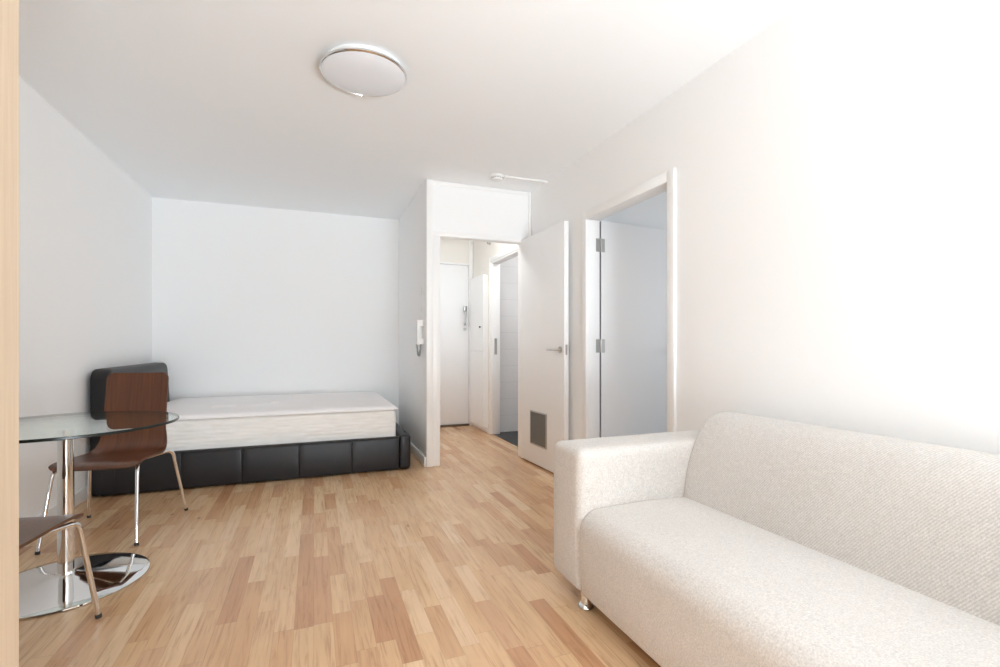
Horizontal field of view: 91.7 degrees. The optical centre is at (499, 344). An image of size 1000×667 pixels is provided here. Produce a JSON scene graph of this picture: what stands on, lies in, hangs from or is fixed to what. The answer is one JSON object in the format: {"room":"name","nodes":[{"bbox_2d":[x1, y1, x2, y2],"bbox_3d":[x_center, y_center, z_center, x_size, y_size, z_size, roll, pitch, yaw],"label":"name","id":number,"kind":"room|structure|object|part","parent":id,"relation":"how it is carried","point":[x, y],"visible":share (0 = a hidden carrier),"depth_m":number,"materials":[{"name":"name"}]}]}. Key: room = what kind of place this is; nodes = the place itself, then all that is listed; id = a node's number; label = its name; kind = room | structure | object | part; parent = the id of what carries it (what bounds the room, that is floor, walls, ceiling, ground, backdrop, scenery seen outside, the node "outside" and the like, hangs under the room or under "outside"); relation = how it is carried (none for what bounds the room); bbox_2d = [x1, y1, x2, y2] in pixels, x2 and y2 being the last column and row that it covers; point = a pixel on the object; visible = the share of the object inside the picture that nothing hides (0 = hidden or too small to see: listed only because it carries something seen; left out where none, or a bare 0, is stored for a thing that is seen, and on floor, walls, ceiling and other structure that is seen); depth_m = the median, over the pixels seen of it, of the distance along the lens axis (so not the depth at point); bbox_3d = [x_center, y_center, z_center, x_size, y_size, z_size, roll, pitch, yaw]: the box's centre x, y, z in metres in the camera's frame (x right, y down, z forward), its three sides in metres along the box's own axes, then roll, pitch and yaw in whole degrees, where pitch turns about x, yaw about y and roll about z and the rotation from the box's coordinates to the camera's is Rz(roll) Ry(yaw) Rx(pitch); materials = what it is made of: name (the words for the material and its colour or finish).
{"room":"studio apartment","nodes":[
{"label":"studio apartment","id":0,"kind":"room"},
{"bbox_2d":[19,76,151,517],"bbox_3d":[-2.105,-0.188,1.270,0.100,2.480,7.480,0,0,-21],"label":"wall","id":1,"kind":"structure","parent":0,"point":[85,226],"depth_m":3.08,"materials":[{"name":"white paint"}]},
{"bbox_2d":[37,485,91,516],"bbox_3d":[-2.033,1.010,1.244,0.016,0.085,7.380,0,0,-21],"label":"baseboard","id":2,"kind":"structure","parent":1,"relation":"attached to","point":[81,495],"depth_m":3.17,"materials":[{"name":"white wood"}]},
{"bbox_2d":[152,197,398,424],"bbox_3d":[-2.277,-0.188,5.157,2.365,2.480,0.100,0,0,-21],"label":"wall","id":3,"kind":"structure","parent":0,"point":[247,300],"depth_m":5.07,"materials":[{"name":"white paint"}]},
{"bbox_2d":[19,425,660,666],"bbox_3d":[0.189,1.081,2.354,5.160,0.063,8.060,0,0,-21],"label":"floor","id":4,"kind":"structure","parent":0,"point":[451,563],"depth_m":2.19,"materials":[{"name":"brown wood"}]},
{"bbox_2d":[0,0,18,666],"bbox_3d":[-1.269,-0.128,0.529,0.890,2.360,0.603,0,0,-21],"label":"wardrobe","id":5,"kind":"object","parent":4,"relation":"on","point":[9,9],"visible":1,"depth_m":0.94,"materials":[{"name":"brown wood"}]},
{"bbox_2d":[19,513,101,618],"bbox_3d":[-1.723,0.613,1.567,0.546,0.881,0.578,0,0,-8],"label":"dining chair","id":6,"kind":"object","parent":4,"relation":"on","point":[31,529],"visible":0.75,"depth_m":1.74,"materials":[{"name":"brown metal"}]},
{"bbox_3d":[-1.579,0.847,1.742,0.021,0.398,0.283,0,0,13],"label":"leg","id":7,"kind":"part","parent":6,"relation":"part of","materials":[{"name":"silver metal"}]},
{"bbox_2d":[19,411,178,619],"bbox_3d":[-1.916,0.699,2.140,0.836,0.706,0.836,0,0,-21],"label":"dining table","id":8,"kind":"object","parent":4,"relation":"on","point":[61,585],"visible":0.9,"depth_m":2.12,"materials":[{"name":"clear glass"}]},
{"bbox_3d":[-1.916,1.023,2.140,0.604,0.058,0.604,0,0,-21],"label":"plate","id":9,"kind":"part","parent":8,"relation":"part of","materials":[{"name":"silver metal"}]},
{"bbox_2d":[34,372,187,554],"bbox_3d":[-2.183,0.613,2.757,0.546,0.881,0.578,0,0,-14],"label":"dining chair","id":10,"kind":"object","parent":4,"relation":"on","point":[124,391],"visible":0.86,"depth_m":2.96,"materials":[{"name":"brown wood"}]},
{"bbox_3d":[-2.307,0.847,2.566,0.021,0.398,0.283,0,0,7],"label":"leg","id":11,"kind":"part","parent":10,"relation":"part of","materials":[{"name":"silver metal"}]},
{"bbox_3d":[-2.398,0.842,2.836,0.022,0.408,0.339,0,0,-41],"label":"leg","id":12,"kind":"part","parent":10,"relation":"part of","materials":[{"name":"silver metal"}]},
{"bbox_3d":[-1.982,0.847,2.650,0.021,0.398,0.283,0,0,-36],"label":"leg","id":13,"kind":"part","parent":10,"relation":"part of","materials":[{"name":"silver metal"}]},
{"bbox_3d":[-2.033,0.842,2.930,0.022,0.408,0.339,0,0,12],"label":"leg","id":14,"kind":"part","parent":10,"relation":"part of","materials":[{"name":"silver metal"}]},
{"bbox_2d":[90,363,409,495],"bbox_3d":[-2.041,0.604,4.382,2.200,0.873,1.456,0,0,-21],"label":"frame","id":15,"kind":"object","parent":4,"relation":"on","point":[243,464],"visible":0.52,"depth_m":3.67,"materials":[{"name":"black leather"}]},
{"bbox_3d":[-2.990,0.604,4.015,0.166,0.873,1.431,0,0,-21],"label":"headboard","id":16,"kind":"part","parent":15,"relation":"part of","materials":[{"name":"black leather"}]},
{"bbox_3d":[-1.806,0.906,3.725,2.038,0.268,0.050,0,0,-21],"label":"rail","id":17,"kind":"part","parent":15,"relation":"part of","materials":[{"name":"black leather"}]},
{"bbox_2d":[166,410,395,450],"bbox_3d":[-2.019,0.690,4.423,1.910,0.280,1.375,0,0,-21],"label":"mattress","id":18,"kind":"object","parent":15,"relation":"on","point":[187,434],"visible":0.36,"depth_m":3.80,"materials":[{"name":"white fabric"}]},
{"bbox_2d":[167,392,397,419],"bbox_3d":[-2.013,0.517,4.421,1.928,0.063,1.414,0,0,-21],"label":"topper","id":19,"kind":"object","parent":18,"relation":"on","point":[288,404],"visible":0.96,"depth_m":4.17,"materials":[{"name":"white fabric"}]},
{"bbox_3d":[-1.057,0.900,4.759,0.093,0.280,1.456,0,0,-21],"label":"footboard","id":20,"kind":"part","parent":15,"relation":"part of","materials":[{"name":"black leather"}]},
{"bbox_2d":[554,412,999,666],"bbox_3d":[0.989,0.675,1.360,0.879,0.753,2.000,0,0,-21],"label":"sofa","id":21,"kind":"object","parent":4,"relation":"on","point":[737,540],"visible":1,"depth_m":1.45,"materials":[{"name":"beige fabric"}]},
{"bbox_3d":[0.345,1.018,1.948,0.064,0.068,0.064,0,0,-21],"label":"leg","id":22,"kind":"part","parent":21,"relation":"part of","materials":[{"name":"silver metal"}]},
{"bbox_3d":[0.673,0.701,2.181,0.879,0.574,0.240,0,0,-21],"label":"arm","id":23,"kind":"part","parent":21,"relation":"part of"},
{"bbox_3d":[0.902,0.817,1.326,0.685,0.342,1.518,0,0,-21],"label":"seat","id":24,"kind":"part","parent":21,"relation":"part of","materials":[{"name":"beige fabric"}]},
{"bbox_3d":[1.231,0.615,1.456,0.359,0.633,1.522,0,0,-21],"label":"backrest","id":25,"kind":"part","parent":21,"relation":"part of","materials":[{"name":"beige fabric"}]},
{"bbox_2d":[19,0,804,219],"bbox_3d":[0.404,-1.468,2.490,5.660,0.080,8.160,0,0,-21],"label":"ceiling","id":26,"kind":"structure","parent":0,"point":[231,102],"depth_m":2.66,"materials":[{"name":"white paint"}]},
{"bbox_2d":[319,44,406,96],"bbox_3d":[-0.698,-1.397,2.496,0.434,0.061,0.434,0,0,-21],"label":"ceiling lamp","id":27,"kind":"object","parent":26,"relation":"attached to","point":[363,70],"visible":1,"depth_m":2.43,"materials":[{"name":"white plastic"}]},
{"bbox_2d":[491,173,503,181],"bbox_3d":[-0.024,-1.407,4.093,0.112,0.042,0.112,0,0,-21],"label":"smoke detector","id":28,"kind":"object","parent":26,"relation":"attached to","point":[496,177],"visible":1,"depth_m":4.06,"materials":[{"name":"white plastic"}]},
{"bbox_2d":[504,175,546,182],"bbox_3d":[0.223,-1.421,4.162,0.400,0.014,0.024,0,0,-21],"label":"cable trunking","id":29,"kind":"object","parent":26,"relation":"attached to","point":[505,176],"visible":1,"depth_m":4.15,"materials":[{"name":"white plastic"}]},
{"bbox_2d":[399,180,438,456],"bbox_3d":[-0.928,-0.188,5.104,0.115,2.480,1.925,0,0,-21],"label":"wall","id":30,"kind":"structure","parent":0,"point":[412,223],"depth_m":4.72,"materials":[{"name":"white paint"}]},
{"bbox_2d":[410,442,425,466],"bbox_3d":[-0.903,1.010,4.856,0.016,0.085,1.446,0,0,-21],"label":"baseboard","id":31,"kind":"structure","parent":30,"relation":"attached to","point":[413,449],"depth_m":4.41,"materials":[{"name":"white"}]},
{"bbox_2d":[416,320,423,355],"bbox_3d":[-0.724,-0.060,4.316,0.068,0.320,0.127,0,0,-21],"label":"phone","id":32,"kind":"object","parent":30,"relation":"attached to","point":[419,323],"visible":1,"depth_m":4.27,"materials":[{"name":"white plastic"}]},
{"bbox_3d":[-0.721,0.045,4.308,0.021,0.111,0.093,0,0,18],"label":"coiled cord","id":33,"kind":"part","parent":32,"relation":"part of","materials":[{"name":"grey plastic"}]},
{"bbox_2d":[426,179,530,466],"bbox_3d":[-0.186,-0.187,4.391,0.994,2.478,0.108,0,0,-21],"label":"door frame","id":34,"kind":"structure","parent":30,"relation":"attached to","point":[433,237],"depth_m":4.20,"materials":[{"name":"white wood"}]},
{"bbox_2d":[439,181,528,238],"bbox_3d":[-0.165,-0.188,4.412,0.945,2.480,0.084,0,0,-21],"label":"transom panel","id":35,"kind":"structure","parent":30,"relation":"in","point":[461,210],"depth_m":4.37,"materials":[{"name":"white paint"}]},
{"bbox_2d":[440,238,468,263],"bbox_3d":[-0.810,-0.188,6.234,1.145,2.480,0.100,0,0,-21],"label":"wall","id":36,"kind":"structure","parent":0,"point":[451,250],"depth_m":6.27,"materials":[{"name":"white paint"}]},
{"bbox_2d":[440,264,467,424],"bbox_3d":[-0.780,-0.003,6.197,0.785,2.061,0.101,0,0,-21],"label":"door","id":37,"kind":"structure","parent":36,"relation":"in","point":[453,278],"depth_m":6.27,"materials":[{"name":"white wood"}]},
{"bbox_3d":[-0.448,-0.358,6.301,0.020,0.200,0.057,0,0,-21],"label":"pull handle","id":38,"kind":"part","parent":37,"relation":"part of","materials":[{"name":"silver metal"}]},
{"bbox_2d":[440,424,468,427],"bbox_3d":[-0.785,1.041,6.211,0.797,0.022,0.080,0,0,-21],"label":"trim","id":39,"kind":"structure","parent":36,"relation":"attached to","point":[453,425],"depth_m":6.25,"materials":[{"name":"brown"}]},
{"bbox_2d":[440,241,472,425],"bbox_3d":[-0.787,-0.183,6.215,0.909,2.470,0.072,0,0,-21],"label":"trim","id":40,"kind":"structure","parent":36,"relation":"attached to","point":[470,265],"depth_m":6.33,"materials":[{"name":"white wood"}]},
{"bbox_2d":[473,241,515,427],"bbox_3d":[0.023,-0.188,5.520,0.100,2.480,1.830,0,0,-21],"label":"wall","id":41,"kind":"structure","parent":0,"point":[482,251],"depth_m":5.87,"materials":[{"name":"white paint"}]},
{"bbox_2d":[470,274,487,427],"bbox_3d":[-0.275,0.070,6.035,0.085,1.835,0.515,0,0,-21],"label":"door","id":42,"kind":"structure","parent":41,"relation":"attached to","point":[478,285],"depth_m":5.91,"materials":[{"name":"white"}]},
{"bbox_3d":[-0.286,0.530,6.028,0.019,0.907,0.510,0,0,-21],"label":"door","id":43,"kind":"part","parent":42,"relation":"part of","materials":[{"name":"white"}]},
{"bbox_3d":[-0.286,-0.391,6.028,0.019,0.915,0.510,0,0,-21],"label":"door","id":44,"kind":"part","parent":42,"relation":"part of","materials":[{"name":"white wood"}]},
{"bbox_2d":[473,423,488,432],"bbox_3d":[-0.239,1.022,6.048,0.012,0.060,0.633,0,0,-21],"label":"baseboard","id":45,"kind":"structure","parent":41,"relation":"attached to","point":[486,429],"depth_m":5.97,"materials":[{"name":"white"}]},
{"bbox_2d":[494,338,496,354],"bbox_3d":[-0.050,0.017,5.699,0.032,0.190,0.004,0,0,-21],"label":"strike plate","id":46,"kind":"object","parent":41,"relation":"attached to","point":[495,339],"visible":1,"depth_m":5.70,"materials":[{"name":"silver metal"}]},
{"bbox_2d":[489,244,517,434],"bbox_3d":[0.131,0.009,5.224,0.116,2.085,1.170,0,0,-21],"label":"trim","id":47,"kind":"structure","parent":41,"relation":"attached to","point":[494,261],"depth_m":5.70,"materials":[{"name":"white wood"}]},
{"bbox_2d":[500,256,517,431],"bbox_3d":[0.964,-0.188,5.511,1.650,2.480,1.500,0,0,-21],"label":"wall","id":48,"kind":"structure","parent":0,"point":[509,268],"depth_m":5.88,"materials":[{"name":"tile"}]},
{"bbox_2d":[598,191,666,229],"bbox_3d":[2.109,-0.188,3.016,2.100,2.480,2.920,0,0,-21],"label":"wall","id":49,"kind":"structure","parent":0,"point":[652,212],"depth_m":4.01,"materials":[{"name":"white paint"}]},
{"bbox_2d":[531,0,999,454],"bbox_3d":[1.385,-0.188,1.833,0.100,2.480,6.030,0,0,-21],"label":"wall","id":50,"kind":"structure","parent":0,"point":[838,168],"depth_m":1.90,"materials":[{"name":"white paint"}]},
{"bbox_2d":[521,221,568,472],"bbox_3d":[0.368,0.035,4.143,0.145,2.009,0.768,0,0,-21],"label":"door","id":51,"kind":"structure","parent":50,"relation":"in","point":[544,254],"depth_m":4.06,"materials":[{"name":"white wood"}]},
{"bbox_2d":[530,410,546,449],"bbox_3d":[0.329,0.725,4.176,0.008,0.295,0.295,0,0,-23],"label":"vent grille","id":52,"kind":"object","parent":51,"relation":"attached to","point":[538,418],"depth_m":4.17,"materials":[{"name":"silver metal"}]},
{"bbox_3d":[0.520,0.037,3.792,0.018,0.080,0.003,0,0,-23],"label":"latch plate","id":53,"kind":"part","parent":51,"relation":"part of","materials":[{"name":"silver metal"}]},
{"bbox_2d":[582,168,675,438],"bbox_3d":[0.850,0.029,3.208,0.118,2.047,1.004,0,0,-21],"label":"trim","id":54,"kind":"structure","parent":50,"relation":"attached to","point":[666,181],"depth_m":3.60,"materials":[{"name":"white wood"}]},
{"bbox_2d":[596,221,666,437],"bbox_3d":[1.114,0.054,3.805,0.872,1.975,0.100,0,0,-27],"label":"door","id":55,"kind":"structure","parent":50,"relation":"in","point":[631,346],"depth_m":3.78,"materials":[{"name":"white wood"}]}
]}

